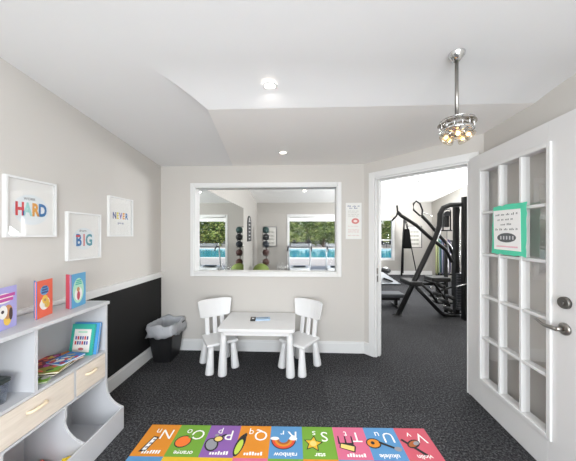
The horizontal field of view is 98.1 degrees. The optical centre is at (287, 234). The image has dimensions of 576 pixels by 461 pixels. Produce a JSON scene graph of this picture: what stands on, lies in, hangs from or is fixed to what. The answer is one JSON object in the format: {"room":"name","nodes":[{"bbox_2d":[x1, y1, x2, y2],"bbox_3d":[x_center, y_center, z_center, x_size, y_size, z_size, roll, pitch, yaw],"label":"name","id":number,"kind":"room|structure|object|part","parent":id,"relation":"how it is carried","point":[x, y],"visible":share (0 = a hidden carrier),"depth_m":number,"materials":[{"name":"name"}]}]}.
{"room":"children's room","nodes":[
{"label":"children's room","id":0,"kind":"room"},
{"bbox_2d":[0,57,160,309],"bbox_3d":[-1.705,0.100,0.919,0.120,2.600,4.540,0,0,2],"label":"wall","id":1,"kind":"structure","parent":0,"point":[43,137],"depth_m":1.82,"materials":[{"name":"grey paint"}]},
{"bbox_2d":[2,174,56,236],"bbox_3d":[-1.607,-0.167,1.569,0.024,0.362,0.303,0,0,2],"label":"framed print","id":2,"kind":"object","parent":1,"relation":"attached to","point":[29,209],"visible":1,"depth_m":1.55,"materials":[{"name":"white paper"}]},
{"bbox_2d":[65,211,100,260],"bbox_3d":[-1.591,0.009,1.955,0.024,0.362,0.309,0,0,2],"label":"framed print","id":3,"kind":"object","parent":1,"relation":"attached to","point":[82,230],"visible":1,"depth_m":1.94,"materials":[{"name":"white paper"}]},
{"bbox_2d":[17,272,163,316],"bbox_3d":[-1.628,0.480,0.916,0.034,0.064,4.300,0,0,2],"label":"trim","id":4,"kind":"structure","parent":1,"relation":"attached to","point":[101,291],"depth_m":2.17,"materials":[{"name":"white wood"}]},
{"bbox_2d":[107,195,132,236],"bbox_3d":[-1.575,-0.168,2.358,0.024,0.364,0.323,0,0,2],"label":"framed print","id":5,"kind":"object","parent":1,"relation":"attached to","point":[119,210],"visible":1,"depth_m":2.34,"materials":[{"name":"white paper"}]},
{"bbox_2d":[86,277,160,378],"bbox_3d":[-1.642,0.888,0.916,0.006,0.753,4.300,0,0,2],"label":"chalkboard","id":6,"kind":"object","parent":1,"relation":"attached to","point":[130,310],"depth_m":2.49,"materials":[{"name":"black paint"}]},
{"bbox_2d":[107,347,151,392],"bbox_3d":[-1.638,1.333,0.916,0.014,0.135,4.300,0,0,2],"label":"baseboard","id":7,"kind":"structure","parent":1,"relation":"attached to","point":[120,376],"depth_m":2.46,"materials":[{"name":"white wood"}]},
{"bbox_2d":[207,190,256,269],"bbox_3d":[-1.297,-0.250,6.117,0.120,3.300,5.880,0,0,2],"label":"wall","id":8,"kind":"structure","parent":0,"point":[244,199],"depth_m":7.33,"materials":[{"name":"grey paint"}]},
{"bbox_2d":[200,190,243,269],"bbox_3d":[-1.273,0.287,5.140,0.006,2.025,3.270,0,0,2],"label":"wall mirror","id":9,"kind":"object","parent":8,"relation":"attached to","point":[221,220],"visible":0.43,"depth_m":4.76,"materials":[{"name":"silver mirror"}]},
{"bbox_2d":[247,216,250,241],"bbox_3d":[-1.169,-0.195,7.553,0.021,0.770,0.560,0,0,2],"label":"wall sign","id":10,"kind":"object","parent":8,"relation":"attached to","point":[249,217],"visible":1,"depth_m":7.47,"materials":[{"name":"grey metal"}]},
{"bbox_2d":[161,164,363,341],"bbox_3d":[-0.325,0.100,3.075,2.465,2.600,0.120,0,0,2],"label":"wall","id":11,"kind":"structure","parent":0,"point":[342,298],"depth_m":3.02,"materials":[{"name":"grey paint"}]},
{"bbox_2d":[190,182,341,276],"bbox_3d":[-0.274,-0.065,3.068,1.822,1.130,0.150,0,0,2],"label":"window","id":12,"kind":"structure","parent":11,"relation":"in","point":[195,188],"depth_m":3.02,"materials":[{"name":"white wood"}]},
{"bbox_2d":[180,339,363,353],"bbox_3d":[-0.321,1.333,3.008,2.451,0.135,0.014,0,0,2],"label":"baseboard","id":13,"kind":"structure","parent":11,"relation":"attached to","point":[186,344],"depth_m":3.00,"materials":[{"name":"white wood"}]},
{"bbox_2d":[346,203,361,238],"bbox_3d":[0.779,-0.168,2.967,0.184,0.429,0.008,0,0,2],"label":"notice","id":14,"kind":"object","parent":11,"relation":"attached to","point":[353,210],"visible":1,"depth_m":2.97,"materials":[{"name":"white paper"}]},
{"bbox_2d":[0,0,575,165],"bbox_3d":[-0.015,-0.995,0.791,3.506,0.310,4.420,0,0,2],"label":"ceiling","id":15,"kind":"structure","parent":0,"point":[93,55],"depth_m":1.33,"materials":[{"name":"white paint"}]},
{"bbox_2d":[145,62,575,109],"bbox_3d":[0.412,-0.933,1.553,2.472,0.097,0.340,0,0,2],"label":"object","id":16,"kind":"structure","parent":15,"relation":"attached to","point":[213,85],"depth_m":1.54,"materials":[{"name":"white paint"}]},
{"bbox_2d":[263,81,276,88],"bbox_3d":[-0.113,-0.936,1.573,0.091,0.006,0.091,0,0,2],"label":"recessed light","id":17,"kind":"object","parent":16,"relation":"attached to","point":[268,84],"visible":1,"depth_m":1.56,"materials":[{"name":"white"}]},
{"bbox_2d":[439,48,477,144],"bbox_3d":[0.878,-0.714,1.301,0.163,0.468,0.163,0,0,-18],"label":"pendant light","id":18,"kind":"object","parent":15,"relation":"hanging from","point":[458,127],"visible":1,"depth_m":1.29,"materials":[{"name":"silver metal"}]},
{"bbox_3d":[0.878,-0.759,1.301,0.017,0.308,0.017,0,0,2],"label":"rod","id":19,"kind":"part","parent":18,"relation":"part of","materials":[{"name":"silver metal"}]},
{"bbox_2d":[94,275,535,460],"bbox_3d":[1.668,1.450,3.801,6.630,0.100,10.570,0,0,2],"label":"floor","id":20,"kind":"structure","parent":0,"point":[418,380],"depth_m":2.22,"materials":[{"name":"grey carpet"}]},
{"bbox_2d":[0,301,123,460],"bbox_3d":[-1.401,0.940,1.335,0.382,0.920,0.991,0,0,2],"label":"storage unit","id":21,"kind":"object","parent":20,"relation":"on","point":[74,414],"visible":0.93,"depth_m":1.49,"materials":[{"name":"grey paint"}]},
{"bbox_2d":[0,376,10,401],"bbox_3d":[-1.490,0.769,1.151,0.192,0.122,0.240,0,0,2],"label":"tub","id":22,"kind":"object","parent":21,"relation":"on","point":[3,379],"visible":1,"depth_m":1.24,"materials":[{"name":"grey plastic"}]},
{"bbox_3d":[-1.490,0.719,1.151,0.192,0.022,0.240,0,0,2],"label":"lid","id":23,"kind":"part","parent":22,"relation":"part of","materials":[{"name":"black plastic"}]},
{"bbox_2d":[0,285,16,331],"bbox_3d":[-1.465,0.372,1.258,0.069,0.215,0.140,0,0,-13],"label":"picture book","id":24,"kind":"object","parent":21,"relation":"on","point":[8,295],"visible":1,"depth_m":1.28,"materials":[{"name":"purple paper"}]},
{"bbox_3d":[-1.448,0.932,1.331,0.229,0.164,0.442,0,0,2],"label":"drawer","id":25,"kind":"part","parent":21,"relation":"part of","materials":[{"name":"brown wood"}]},
{"bbox_3d":[-1.320,0.911,1.326,0.035,0.019,0.108,0,0,2],"label":"handle","id":26,"kind":"part","parent":21,"relation":"part of","materials":[{"name":"brown wood"}]},
{"bbox_3d":[-1.589,0.941,1.342,0.006,0.878,0.939,0,0,2],"label":"panel","id":27,"kind":"part","parent":21,"relation":"part of","materials":[{"name":"grey paint"}]},
{"bbox_2d":[34,278,52,319],"bbox_3d":[-1.457,0.372,1.468,0.048,0.215,0.130,0,0,-13],"label":"picture book","id":28,"kind":"object","parent":21,"relation":"on","point":[43,290],"visible":1,"depth_m":1.47,"materials":[{"name":"orange paper"}]},
{"bbox_2d":[38,377,50,383],"bbox_3d":[-1.492,0.825,1.471,0.190,0.010,0.240,0,0,-26],"label":"flat book","id":29,"kind":"object","parent":21,"relation":"on","point":[41,380],"visible":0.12,"depth_m":1.42,"materials":[{"name":"green paper"}]},
{"bbox_2d":[38,359,78,376],"bbox_3d":[-1.459,0.815,1.560,0.180,0.010,0.240,0,0,-6],"label":"flat book","id":30,"kind":"object","parent":29,"relation":"on","point":[71,363],"visible":0.06,"depth_m":1.45,"materials":[{"name":"grey paper"}]},
{"bbox_2d":[61,351,82,361],"bbox_3d":[-1.477,0.805,1.595,0.180,0.010,0.210,0,0,22],"label":"flat book","id":31,"kind":"object","parent":30,"relation":"on","point":[66,351],"visible":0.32,"depth_m":1.68,"materials":[{"name":"orange paper"}]},
{"bbox_2d":[38,353,60,368],"bbox_3d":[-1.514,0.795,1.562,0.130,0.010,0.180,0,0,-38],"label":"flat book","id":32,"kind":"object","parent":31,"relation":"on","point":[42,362],"visible":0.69,"depth_m":1.57,"materials":[{"name":"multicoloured paper"}]},
{"bbox_2d":[38,360,73,375],"bbox_3d":[-1.415,0.795,1.523,0.130,0.010,0.190,0,0,-15],"label":"flat book","id":33,"kind":"object","parent":31,"relation":"on","point":[54,369],"visible":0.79,"depth_m":1.47,"materials":[{"name":"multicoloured paper"}]},
{"bbox_2d":[46,352,84,365],"bbox_3d":[-1.413,0.786,1.593,0.120,0.010,0.150,0,0,11],"label":"flat book","id":34,"kind":"object","parent":33,"relation":"on","point":[68,357],"visible":1,"depth_m":1.58,"materials":[{"name":"blue paper"}]},
{"bbox_2d":[0,376,104,455],"bbox_3d":[-1.460,1.025,1.337,0.252,0.014,0.939,0,0,2],"label":"shelf","id":35,"kind":"object","parent":21,"relation":"attached to","point":[62,408],"depth_m":1.40,"materials":[{"name":"grey paint"}]},
{"bbox_2d":[0,350,104,415],"bbox_3d":[-1.460,0.838,1.337,0.252,0.016,0.939,0,0,2],"label":"shelf","id":36,"kind":"object","parent":21,"relation":"attached to","point":[16,398],"depth_m":1.34,"materials":[{"name":"grey paint"}]},
{"bbox_2d":[66,272,85,309],"bbox_3d":[-1.436,0.369,1.680,0.052,0.222,0.150,0,0,-9],"label":"picture book","id":37,"kind":"object","parent":21,"relation":"on","point":[75,283],"visible":1,"depth_m":1.66,"materials":[{"name":"blue paper"}]},
{"bbox_2d":[69,324,96,355],"bbox_3d":[-1.435,0.730,1.748,0.163,0.204,0.047,0,0,2],"label":"picture book","id":38,"kind":"object","parent":21,"relation":"on","point":[83,335],"visible":0.93,"depth_m":1.74,"materials":[{"name":"teal paper"}]},
{"bbox_2d":[75,322,101,353],"bbox_3d":[-1.424,0.728,1.766,0.183,0.210,0.052,0,0,2],"label":"picture book","id":39,"kind":"object","parent":21,"relation":"on","point":[99,324],"visible":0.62,"depth_m":1.76,"materials":[{"name":"blue paper"}]},
{"bbox_3d":[-1.433,0.932,1.687,0.229,0.164,0.231,0,0,2],"label":"drawer","id":40,"kind":"part","parent":21,"relation":"part of","materials":[{"name":"brown wood"}]},
{"bbox_3d":[-1.306,0.911,1.670,0.035,0.019,0.086,0,0,2],"label":"handle","id":41,"kind":"part","parent":21,"relation":"part of","materials":[{"name":"brown wood"}]},
{"bbox_3d":[-1.382,0.951,1.813,0.382,0.898,0.018,0,0,2],"label":"panel","id":42,"kind":"part","parent":21,"relation":"part of","materials":[{"name":"grey paint"}]},
{"bbox_2d":[149,320,184,362],"bbox_3d":[-1.389,1.206,2.862,0.296,0.387,0.340,0,0,2],"label":"trash can","id":43,"kind":"object","parent":20,"relation":"on","point":[166,350],"visible":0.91,"depth_m":2.73,"materials":[{"name":"black plastic"}]},
{"bbox_2d":[145,314,186,339],"bbox_3d":[-1.389,1.156,2.864,0.338,0.389,0.379,0,0,2],"label":"bag","id":44,"kind":"object","parent":43,"relation":"in","point":[166,326],"visible":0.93,"depth_m":2.75,"materials":[{"name":"grey plastic"}]},
{"bbox_2d":[198,297,238,375],"bbox_3d":[-0.756,1.064,2.717,0.378,0.681,0.396,0,0,-32],"label":"chair","id":45,"kind":"object","parent":20,"relation":"on","point":[213,307],"visible":0.87,"depth_m":2.74,"materials":[{"name":"white plastic"}]},
{"bbox_3d":[-0.926,1.263,2.750,0.090,0.283,0.100,0,0,-32],"label":"leg","id":46,"kind":"part","parent":45,"relation":"part of","materials":[{"name":"white plastic"}]},
{"bbox_3d":[-0.789,1.263,2.518,0.090,0.282,0.090,0,0,-32],"label":"leg","id":47,"kind":"part","parent":45,"relation":"part of","materials":[{"name":"white plastic"}]},
{"bbox_3d":[-0.837,0.826,2.847,0.378,0.204,0.090,0,0,-32],"label":"backrest","id":48,"kind":"part","parent":45,"relation":"part of","materials":[{"name":"white plastic"}]},
{"bbox_3d":[-0.748,1.116,2.704,0.329,0.032,0.320,0,0,-32],"label":"seat","id":49,"kind":"part","parent":45,"relation":"part of","materials":[{"name":"white plastic"}]},
{"bbox_3d":[-0.710,1.263,2.884,0.090,0.283,0.100,0,0,-32],"label":"leg","id":50,"kind":"part","parent":45,"relation":"part of","materials":[{"name":"white plastic"}]},
{"bbox_3d":[-0.564,1.263,2.657,0.090,0.282,0.090,0,0,-32],"label":"leg","id":51,"kind":"part","parent":45,"relation":"part of","materials":[{"name":"white plastic"}]},
{"bbox_2d":[217,312,294,378],"bbox_3d":[-0.307,1.161,2.707,0.770,0.481,0.545,0,0,2],"label":"table","id":52,"kind":"object","parent":20,"relation":"on","point":[236,324],"visible":0.91,"depth_m":2.48,"materials":[{"name":"white plastic"}]},
{"bbox_3d":[-0.655,1.185,2.499,0.090,0.432,0.090,0,0,2],"label":"leg","id":53,"kind":"part","parent":52,"relation":"part of","materials":[{"name":"white plastic"}]},
{"bbox_2d":[250,317,269,320],"bbox_3d":[-0.301,0.913,2.724,0.212,0.014,0.095,0,0,-3],"label":"booklet","id":54,"kind":"object","parent":52,"relation":"on","point":[252,318],"visible":1,"depth_m":2.71,"materials":[{"name":"blue paper"}]},
{"bbox_3d":[0.023,1.185,2.471,0.090,0.432,0.090,0,0,2],"label":"leg","id":55,"kind":"part","parent":52,"relation":"part of","materials":[{"name":"white plastic"}]},
{"bbox_2d":[253,263,268,269],"bbox_3d":[-0.825,1.135,7.659,0.530,0.530,0.530,0,0,2],"label":"ball","id":56,"kind":"object","parent":20,"relation":"on","point":[261,266],"visible":0.44,"depth_m":7.51,"materials":[{"name":"green plastic"}]},
{"bbox_2d":[126,425,444,460],"bbox_3d":[-0.024,1.395,1.162,1.998,0.010,1.350,0,0,2],"label":"rug","id":57,"kind":"object","parent":20,"relation":"on","point":[160,442],"visible":1,"depth_m":1.67,"materials":[{"name":"multicoloured carpet"}]},
{"bbox_2d":[287,243,311,269],"bbox_3d":[0.361,0.836,7.767,0.780,1.128,1.850,0,0,2],"label":"treadmill","id":58,"kind":"object","parent":20,"relation":"on","point":[290,267],"visible":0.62,"depth_m":8.26,"materials":[{"name":"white plastic"}]},
{"bbox_2d":[278,298,322,377],"bbox_3d":[0.138,1.064,2.685,0.378,0.681,0.396,0,0,40],"label":"chair","id":59,"kind":"object","parent":20,"relation":"on","point":[304,307],"visible":1,"depth_m":2.68,"materials":[{"name":"white plastic"}]},
{"bbox_3d":[-0.062,1.263,2.654,0.090,0.282,0.090,0,0,40],"label":"leg","id":60,"kind":"part","parent":59,"relation":"part of","materials":[{"name":"white plastic"}]},
{"bbox_3d":[0.116,1.263,2.856,0.090,0.283,0.100,0,0,40],"label":"leg","id":61,"kind":"part","parent":59,"relation":"part of","materials":[{"name":"white plastic"}]},
{"bbox_3d":[0.128,1.116,2.673,0.329,0.032,0.320,0,0,40],"label":"seat","id":62,"kind":"part","parent":59,"relation":"part of","materials":[{"name":"white plastic"}]},
{"bbox_3d":[0.140,1.263,2.483,0.090,0.282,0.090,0,0,40],"label":"leg","id":63,"kind":"part","parent":59,"relation":"part of","materials":[{"name":"white plastic"}]},
{"bbox_3d":[0.237,0.826,2.801,0.378,0.204,0.090,0,0,40],"label":"backrest","id":64,"kind":"part","parent":59,"relation":"part of","materials":[{"name":"white plastic"}]},
{"bbox_3d":[0.311,1.263,2.692,0.090,0.283,0.100,0,0,40],"label":"leg","id":65,"kind":"part","parent":59,"relation":"part of","materials":[{"name":"white plastic"}]},
{"bbox_2d":[326,243,334,269],"bbox_3d":[1.610,0.836,7.717,0.780,1.128,1.850,0,0,2],"label":"treadmill","id":66,"kind":"object","parent":20,"relation":"on","point":[327,244],"visible":0.29,"depth_m":8.21,"materials":[{"name":"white plastic"}]},
{"bbox_2d":[381,267,400,283],"bbox_3d":[2.796,1.148,7.184,0.864,0.463,0.420,0,0,2],"label":"exercise machine","id":67,"kind":"object","parent":20,"relation":"on","point":[385,279],"visible":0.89,"depth_m":7.04,"materials":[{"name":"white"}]},
{"bbox_2d":[381,291,403,308],"bbox_3d":[1.950,1.264,4.926,0.582,0.272,0.400,0,0,2],"label":"weight bench","id":68,"kind":"object","parent":20,"relation":"on","point":[385,295],"visible":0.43,"depth_m":4.82,"materials":[{"name":"black leather"}]},
{"bbox_3d":[1.950,1.309,4.926,0.482,0.182,0.400,0,0,2],"label":"frame","id":69,"kind":"part","parent":68,"relation":"part of","materials":[{"name":"black metal"}]},
{"bbox_2d":[401,219,415,275],"bbox_3d":[3.971,0.390,8.414,0.495,1.930,0.534,0,0,-34],"label":"stand","id":70,"kind":"object","parent":20,"relation":"on","point":[406,239],"visible":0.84,"depth_m":8.28,"materials":[{"name":"black metal"}]},
{"bbox_3d":[3.842,0.392,8.353,0.158,1.925,0.060,0,0,2],"label":"stand leg","id":71,"kind":"part","parent":70,"relation":"part of","materials":[{"name":"silver"}]},
{"bbox_3d":[4.096,0.391,8.343,0.445,1.926,0.036,0,0,2],"label":"stand leg","id":72,"kind":"part","parent":70,"relation":"part of","materials":[{"name":"black metal"}]},
{"bbox_2d":[392,197,466,320],"bbox_3d":[2.460,0.389,4.453,1.329,2.076,0.723,0,0,2],"label":"multi gym","id":73,"kind":"object","parent":20,"relation":"on","point":[459,297],"visible":0.91,"depth_m":4.28,"materials":[{"name":"black metal"}]},
{"bbox_3d":[2.169,0.826,4.417,0.217,0.078,0.440,0,0,2],"label":"seat","id":74,"kind":"part","parent":73,"relation":"part of","materials":[{"name":"black leather"}]},
{"bbox_3d":[2.358,0.029,4.309,0.965,0.894,0.060,0,0,2],"label":"press arm","id":75,"kind":"part","parent":73,"relation":"part of","materials":[{"name":"black metal"}]},
{"bbox_3d":[2.367,0.966,4.209,0.312,0.345,0.044,0,0,2],"label":"leg lever","id":76,"kind":"part","parent":73,"relation":"part of","materials":[{"name":"black metal"}]},
{"bbox_3d":[2.797,0.032,4.642,0.645,0.811,0.060,0,0,2],"label":"press arm","id":77,"kind":"part","parent":73,"relation":"part of","materials":[{"name":"black metal"}]},
{"bbox_3d":[2.510,0.971,4.203,0.449,0.462,0.040,0,0,2],"label":"leg lever","id":78,"kind":"part","parent":73,"relation":"part of","materials":[{"name":"black metal"}]},
{"bbox_3d":[2.599,0.960,4.250,0.378,0.188,0.036,0,0,2],"label":"leg lever","id":79,"kind":"part","parent":73,"relation":"part of","materials":[{"name":"black metal"}]},
{"bbox_3d":[2.776,0.764,4.393,0.068,1.177,0.065,0,0,2],"label":"post","id":80,"kind":"part","parent":73,"relation":"part of","materials":[{"name":"black metal"}]},
{"bbox_2d":[429,240,452,303],"bbox_3d":[3.311,0.755,5.272,0.529,1.290,0.400,0,0,2],"label":"rack","id":81,"kind":"object","parent":20,"relation":"on","point":[451,241],"visible":0.29,"depth_m":5.25,"materials":[{"name":"black metal"}]},
{"bbox_2d":[435,240,438,273],"bbox_3d":[3.123,0.463,5.256,0.072,0.742,0.071,0,0,2],"label":"band","id":82,"kind":"object","parent":81,"relation":"hanging from","point":[436,246],"visible":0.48,"depth_m":5.23,"materials":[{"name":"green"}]},
{"bbox_2d":[437,239,440,274],"bbox_3d":[3.174,0.463,5.254,0.072,0.742,0.071,0,0,2],"label":"band","id":83,"kind":"object","parent":81,"relation":"hanging from","point":[437,239],"visible":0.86,"depth_m":5.22,"materials":[{"name":"teal"}]},
{"bbox_2d":[440,239,443,274],"bbox_3d":[3.235,0.463,5.251,0.072,0.742,0.071,0,0,2],"label":"band","id":84,"kind":"object","parent":81,"relation":"hanging from","point":[440,239],"visible":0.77,"depth_m":5.22,"materials":[{"name":"blue"}]},
{"bbox_2d":[446,239,450,273],"bbox_3d":[3.367,0.463,5.246,0.072,0.742,0.071,0,0,2],"label":"band","id":85,"kind":"object","parent":81,"relation":"hanging from","point":[449,242],"visible":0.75,"depth_m":5.21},
{"bbox_3d":[-0.715,0.560,8.135,0.520,1.680,0.400,0,0,2],"label":"ball rack","id":86,"kind":"object","parent":20,"relation":"on","visible":0},
{"bbox_2d":[262,249,268,255],"bbox_3d":[-0.717,0.568,8.095,0.224,0.224,0.221,0,0,2],"label":"medicine ball","id":87,"kind":"object","parent":86,"relation":"on","point":[265,252],"visible":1,"depth_m":8.02,"materials":[{"name":"rubber"}]},
{"bbox_2d":[262,241,268,246],"bbox_3d":[-0.717,0.298,8.095,0.224,0.224,0.221,0,0,2],"label":"medicine ball","id":88,"kind":"object","parent":86,"relation":"on","point":[265,243],"visible":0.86,"depth_m":8.01,"materials":[{"name":"rubber"}]},
{"bbox_2d":[262,259,268,264],"bbox_3d":[-0.717,0.878,8.095,0.224,0.224,0.221,0,0,2],"label":"medicine ball","id":89,"kind":"object","parent":86,"relation":"on","point":[265,261],"visible":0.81,"depth_m":8.01,"materials":[{"name":"rubber"}]},
{"bbox_2d":[262,234,268,239],"bbox_3d":[-0.717,0.066,8.095,0.224,0.224,0.221,0,0,2],"label":"medicine ball","id":90,"kind":"object","parent":86,"relation":"on","point":[265,236],"visible":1,"depth_m":8.02,"materials":[{"name":"rubber"}]},
{"bbox_2d":[262,227,268,232],"bbox_3d":[-0.717,-0.162,8.095,0.224,0.224,0.221,0,0,2],"label":"medicine ball","id":91,"kind":"object","parent":86,"relation":"on","point":[265,229],"visible":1,"depth_m":8.02,"materials":[{"name":"rubber"}]},
{"bbox_2d":[257,202,431,270],"bbox_3d":[1.976,-0.250,9.003,6.430,3.300,0.150,0,0,2],"label":"wall","id":92,"kind":"structure","parent":0,"point":[268,214],"depth_m":8.95,"materials":[{"name":"grey paint"}]},
{"bbox_2d":[263,227,276,246],"bbox_3d":[-0.653,0.060,9.021,0.513,0.720,0.025,0,0,2],"label":"chart","id":93,"kind":"object","parent":92,"relation":"attached to","point":[272,233],"visible":0.74,"depth_m":9.02,"materials":[{"name":"white paper"}]},
{"bbox_2d":[287,214,334,269],"bbox_3d":[1.002,0.295,9.007,2.058,2.070,0.120,0,0,2],"label":"window","id":94,"kind":"structure","parent":92,"relation":"in","point":[290,217],"depth_m":8.99,"materials":[{"name":"white wood"}]},
{"bbox_2d":[289,217,334,220],"bbox_3d":[1.001,-0.576,8.997,1.898,0.172,0.044,0,0,2],"label":"roller blind","id":95,"kind":"object","parent":94,"relation":"attached to","point":[290,218],"depth_m":9.00,"materials":[{"name":"white fabric"}]},
{"bbox_2d":[381,218,394,259],"bbox_3d":[3.016,0.150,8.927,1.513,1.500,0.120,0,0,2],"label":"window","id":96,"kind":"structure","parent":92,"relation":"in","point":[392,239],"depth_m":8.84,"materials":[{"name":"white wood"}]},
{"bbox_2d":[387,271,431,274],"bbox_3d":[1.973,1.333,8.921,6.190,0.135,0.014,0,0,2],"label":"baseboard","id":97,"kind":"structure","parent":92,"relation":"attached to","point":[391,272],"depth_m":8.82,"materials":[{"name":"white wood"}]},
{"bbox_2d":[407,226,421,247],"bbox_3d":[4.466,0.065,8.816,0.500,0.770,0.025,0,0,2],"label":"chart","id":98,"kind":"object","parent":92,"relation":"attached to","point":[415,234],"visible":0.77,"depth_m":8.81,"materials":[{"name":"white paper"}]},
{"bbox_2d":[249,170,466,202],"bbox_3d":[1.839,-1.570,5.556,6.430,0.860,7.050,0,0,2],"label":"ceiling","id":99,"kind":"structure","parent":0,"point":[407,189],"depth_m":7.69,"materials":[{"name":"white paint"}]},
{"bbox_2d":[440,167,466,178],"bbox_3d":[4.108,-1.514,6.040,0.400,0.122,0.835,0,0,2],"label":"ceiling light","id":100,"kind":"object","parent":99,"relation":"in","point":[455,173],"visible":0.61,"depth_m":6.13,"materials":[{"name":"white"}]},
{"bbox_2d":[364,133,483,342],"bbox_3d":[1.304,0.100,2.622,0.120,2.600,1.218,0,0,-43],"label":"wall","id":101,"kind":"structure","parent":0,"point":[475,143],"depth_m":2.66,"materials":[{"name":"grey paint"}]},
{"bbox_2d":[364,342,368,354],"bbox_3d":[0.923,1.333,2.936,0.014,0.135,0.060,0,0,-43],"label":"baseboard","id":102,"kind":"structure","parent":101,"relation":"attached to","point":[366,345],"depth_m":2.93,"materials":[{"name":"white wood"}]},
{"bbox_2d":[369,151,478,394],"bbox_3d":[1.343,0.340,2.579,0.152,2.120,1.035,0,0,-43],"label":"door frame","id":103,"kind":"structure","parent":101,"relation":"attached to","point":[439,165],"depth_m":2.86,"materials":[{"name":"white wood"}]},
{"bbox_2d":[468,109,575,460],"bbox_3d":[1.555,0.363,1.770,0.120,2.057,0.924,0,0,6],"label":"door","id":104,"kind":"structure","parent":103,"relation":"attached to","point":[555,440],"depth_m":1.60,"materials":[{"name":"white paint"}]},
{"bbox_2d":[492,202,526,257],"bbox_3d":[1.533,-0.035,1.745,0.004,0.362,0.315,0,0,5],"label":"paper sign","id":105,"kind":"object","parent":104,"relation":"attached to","point":[509,228],"visible":1,"depth_m":1.72,"materials":[{"name":"white"}]},
{"bbox_3d":[1.573,0.325,1.748,0.070,1.736,0.626,0,0,5],"label":"glazing frame","id":106,"kind":"part","parent":104,"relation":"part of","materials":[{"name":"white wood"}]},
{"bbox_3d":[1.488,0.515,1.420,0.065,0.068,0.168,0,0,2],"label":"lever handle","id":107,"kind":"part","parent":104,"relation":"part of","materials":[{"name":"silver metal"}]},
{"bbox_2d":[432,185,466,277],"bbox_3d":[4.990,-0.250,5.405,0.120,3.300,6.800,0,0,2],"label":"wall","id":108,"kind":"structure","parent":0,"point":[455,196],"depth_m":7.93,"materials":[{"name":"grey paint"}]},
{"bbox_2d":[484,74,575,423],"bbox_3d":[1.660,0.100,0.323,0.120,2.600,3.619,0,0,2],"label":"wall","id":109,"kind":"structure","parent":0,"point":[561,100],"depth_m":1.71,"materials":[{"name":"grey paint"}]},
{"label":"outside","id":110,"kind":"structure","parent":0,"visible":0},
{"bbox_2d":[290,244,390,269],"bbox_3d":[3.980,1.555,24.436,38.000,0.190,30.850,0,0,2],"label":"ground","id":111,"kind":"structure","parent":110,"point":[316,263],"depth_m":13.77,"materials":[{"name":"concrete"}]},
{"bbox_2d":[290,221,299,243],"bbox_3d":[-0.015,-0.496,31.305,3.332,4.021,3.644,0,0,2],"label":"tree","id":112,"kind":"object","parent":111,"relation":"on","point":[293,225],"visible":0.4,"depth_m":30.59,"materials":[{"name":"green plant"}]},
{"bbox_2d":[295,221,321,245],"bbox_3d":[2.478,-0.923,30.908,3.938,4.869,2.981,0,0,-42],"label":"tree","id":113,"kind":"object","parent":111,"relation":"on","point":[306,226],"visible":0.57,"depth_m":30.60,"materials":[{"name":"green plant"}]},
{"bbox_2d":[308,221,334,246],"bbox_3d":[4.398,-0.609,30.945,3.820,4.243,3.107,0,0,2],"label":"tree","id":114,"kind":"object","parent":111,"relation":"on","point":[322,228],"visible":0.76,"depth_m":30.18,"materials":[{"name":"green plant"}]},
{"bbox_2d":[330,221,334,241],"bbox_3d":[6.570,-0.488,30.958,3.124,4.002,3.690,0,0,2],"label":"tree","id":115,"kind":"object","parent":111,"relation":"on","point":[333,226],"visible":0.08,"depth_m":30.05,"materials":[{"name":"green plant"}]},
{"bbox_2d":[290,248,390,258],"bbox_3d":[4.346,1.565,21.093,25.600,0.270,11.300,0,0,2],"label":"swimming pool","id":116,"kind":"object","parent":111,"relation":"on","point":[320,253],"visible":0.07,"depth_m":20.54,"materials":[{"name":"liquid"}]},
{"bbox_2d":[381,220,390,244],"bbox_3d":[12.808,-0.814,30.353,3.341,4.652,3.436,0,0,2],"label":"tree","id":117,"kind":"object","parent":111,"relation":"on","point":[388,222],"visible":0.2,"depth_m":30.73,"materials":[{"name":"green plant"}]}
]}

